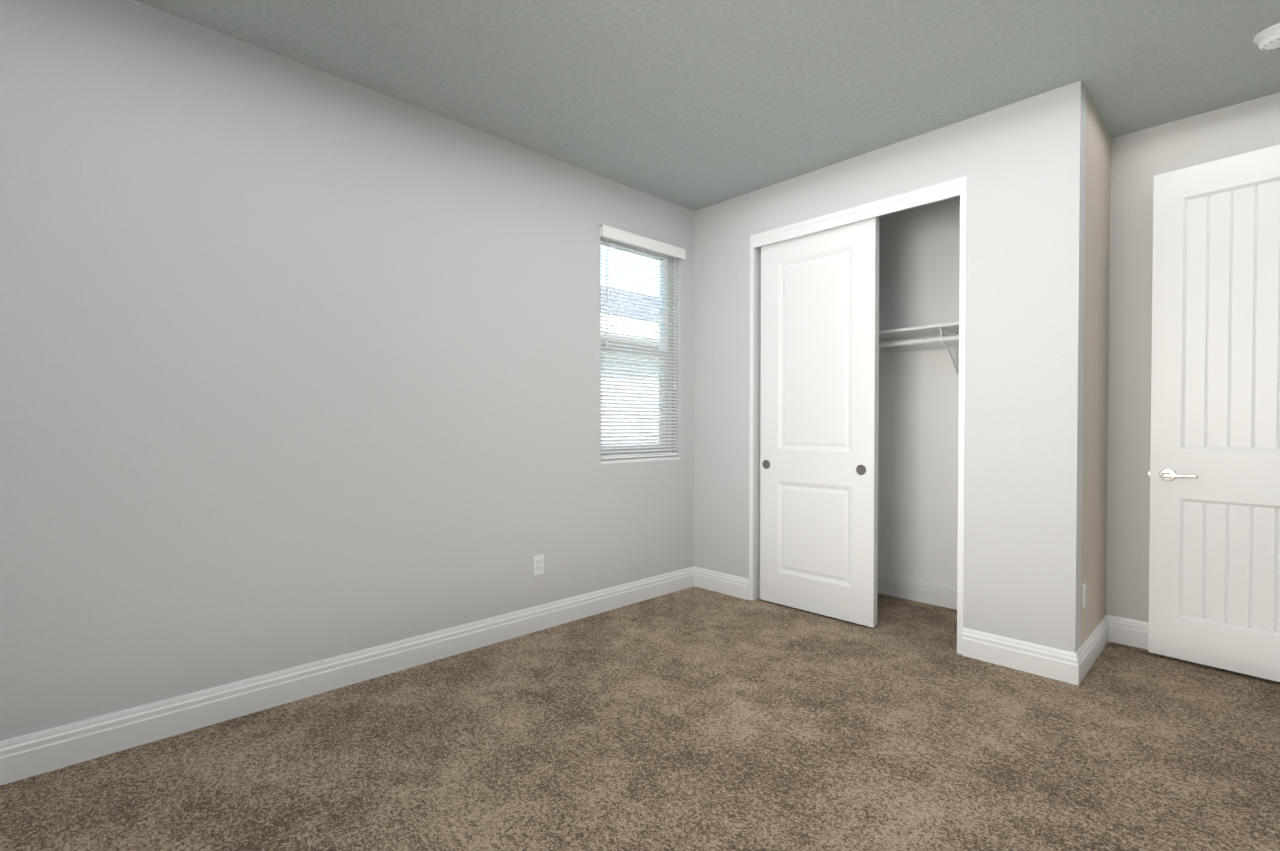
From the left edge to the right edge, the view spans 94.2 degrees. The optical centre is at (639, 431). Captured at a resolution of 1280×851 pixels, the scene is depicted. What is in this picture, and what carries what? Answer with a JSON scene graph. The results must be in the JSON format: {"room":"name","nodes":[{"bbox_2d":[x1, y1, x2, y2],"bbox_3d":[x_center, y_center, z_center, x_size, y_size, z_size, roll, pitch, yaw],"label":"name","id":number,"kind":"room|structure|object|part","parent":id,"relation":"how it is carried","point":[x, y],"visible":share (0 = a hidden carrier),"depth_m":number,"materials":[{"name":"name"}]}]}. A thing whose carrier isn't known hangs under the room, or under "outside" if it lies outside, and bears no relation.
{"room":"empty bedroom","nodes":[
{"label":"empty bedroom","id":0,"kind":"room"},
{"bbox_2d":[0,0,693,740],"bbox_3d":[-0.797,-0.227,3.326,4.980,2.740,0.160,-1,1,-44],"label":"wall","id":1,"kind":"structure","parent":0,"point":[300,364],"depth_m":2.50,"materials":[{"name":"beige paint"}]},
{"bbox_2d":[0,566,748,784],"bbox_3d":[-0.855,1.080,2.834,3.950,0.140,0.494,-1,1,-44],"label":"baseboard","id":2,"kind":"structure","parent":1,"relation":"attached to","point":[35,753],"depth_m":2.57,"materials":[{"name":"white paint"}]},
{"bbox_2d":[533,554,543,575],"bbox_3d":[-0.583,0.765,3.427,0.070,0.115,0.009,-1,1,-44],"label":"outlet","id":3,"kind":"object","parent":1,"relation":"attached to","point":[538,564],"visible":1,"depth_m":3.42,"materials":[{"name":"white plastic"}]},
{"bbox_2d":[599,224,685,463],"bbox_3d":[-0.024,-0.548,4.047,0.768,1.493,0.206,-1,1,-44],"label":"window unit","id":4,"kind":"structure","parent":1,"relation":"in","point":[636,351],"depth_m":4.06,"materials":[{"name":"white paint"}]},
{"bbox_3d":[-0.070,-0.554,4.094,0.654,1.375,0.004,-1,1,-44],"label":"glass","id":5,"kind":"part","parent":4,"relation":"part of","materials":[{"name":"white"}]},
{"bbox_2d":[0,586,1279,850],"bbox_3d":[0.410,1.210,2.091,4.980,0.100,3.640,-1,1,-44],"label":"floor","id":6,"kind":"structure","parent":0,"point":[694,718],"depth_m":2.13,"materials":[{"name":"carpet"}]},
{"bbox_2d":[135,0,1279,210],"bbox_3d":[0.410,-1.640,2.053,4.980,0.120,3.640,-1,1,-44],"label":"ceiling","id":7,"kind":"structure","parent":0,"point":[694,105],"depth_m":2.58,"materials":[{"name":"paint"}]},
{"bbox_2d":[1253,23,1279,49],"bbox_3d":[2.525,-1.559,2.353,0.140,0.050,0.140,-1,1,-44],"label":"smoke detector","id":8,"kind":"object","parent":7,"relation":"attached to","point":[1268,38],"visible":1,"depth_m":2.35,"materials":[{"name":"white plastic"}]},
{"bbox_2d":[694,80,1085,652],"bbox_3d":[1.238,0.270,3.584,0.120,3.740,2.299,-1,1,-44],"label":"wall","id":9,"kind":"structure","parent":0,"point":[1020,165],"depth_m":2.94,"materials":[{"name":"beige paint"}]},
{"bbox_2d":[749,176,966,653],"bbox_3d":[1.246,-0.085,3.571,0.128,2.450,1.334,-1,1,-44],"label":"trim","id":10,"kind":"structure","parent":9,"relation":"attached to","point":[928,195],"depth_m":3.54,"materials":[{"name":"white paint"}]},
{"bbox_2d":[962,615,1148,685],"bbox_3d":[2.475,1.081,2.780,0.806,0.140,1.532,-1,1,-44],"label":"baseboard","id":11,"kind":"structure","parent":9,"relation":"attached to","point":[1056,664],"depth_m":2.92,"materials":[{"name":"white paint"}]},
{"bbox_2d":[878,92,1279,621],"bbox_3d":[2.175,-0.232,3.742,0.120,2.740,3.360,-1,1,-44],"label":"wall","id":12,"kind":"structure","parent":0,"point":[919,262],"depth_m":3.80,"materials":[{"name":"white paint"}]},
{"bbox_2d":[878,573,956,609],"bbox_3d":[1.716,1.063,4.138,0.016,0.140,2.179,-1,1,-44],"label":"baseboard","id":13,"kind":"structure","parent":12,"relation":"attached to","point":[941,595],"depth_m":3.98,"materials":[{"name":"white paint"}]},
{"bbox_2d":[879,322,958,375],"bbox_3d":[1.592,-0.504,3.998,0.359,0.288,2.175,-1,1,-44],"label":"closet shelf","id":14,"kind":"object","parent":12,"relation":"attached to","point":[938,336],"visible":0.21,"depth_m":3.79,"materials":[{"name":"white paint"}]},
{"bbox_3d":[1.517,-0.564,3.924,0.032,0.032,2.175,-1,1,-44],"label":"rod","id":15,"kind":"part","parent":14,"relation":"part of","materials":[{"name":"white paint"}]},
{"bbox_2d":[1148,144,1279,681],"bbox_3d":[2.874,-0.082,2.740,0.143,2.430,0.821,-1,1,-39],"label":"bedroom door","id":16,"kind":"structure","parent":12,"relation":"in","point":[1214,562],"depth_m":2.85,"materials":[{"name":"white paint"}]},
{"bbox_3d":[2.678,0.215,2.987,0.143,0.065,0.196,-1,1,-39],"label":"handle","id":17,"kind":"part","parent":16,"relation":"part of","materials":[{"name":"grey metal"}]},
{"bbox_2d":[1081,91,1110,644],"bbox_3d":[2.278,-0.223,3.066,0.670,2.740,0.120,-1,1,-44],"label":"wall","id":18,"kind":"structure","parent":0,"point":[1096,350],"depth_m":3.00,"materials":[{"name":"beige paint"}]},
{"bbox_2d":[1082,582,1085,608],"bbox_3d":[2.113,0.778,2.832,0.070,0.115,0.009,-1,1,-44],"label":"outlet","id":19,"kind":"object","parent":18,"relation":"attached to","point":[1083,594],"visible":1,"depth_m":2.82,"materials":[{"name":"white plastic"}]},
{"bbox_3d":[1.250,-1.269,3.559,0.092,0.022,1.274,-1,1,-44],"label":"track rail","id":20,"kind":"object","parent":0,"visible":0},
{"bbox_2d":[760,217,877,627],"bbox_3d":[1.089,-0.056,3.713,0.035,2.365,0.780,-1,1,-44],"label":"closet door","id":21,"kind":"structure","parent":20,"relation":"hanging from","point":[818,409],"depth_m":3.67,"materials":[{"name":"white paint"}]},
{"bbox_2d":[762,460,865,474],"bbox_3d":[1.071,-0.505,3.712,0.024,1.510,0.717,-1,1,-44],"label":"pulls","id":22,"kind":"object","parent":21,"relation":"attached to","point":[860,469],"visible":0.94,"depth_m":3.49,"materials":[{"name":"silver metal"}]},
{"bbox_2d":[876,219,879,624],"bbox_3d":[1.112,-0.057,3.749,0.035,2.365,0.780,-1,1,-44],"label":"closet door","id":23,"kind":"structure","parent":20,"relation":"hanging from","point":[877,430],"depth_m":3.48,"materials":[{"name":"white paint"}]}
]}

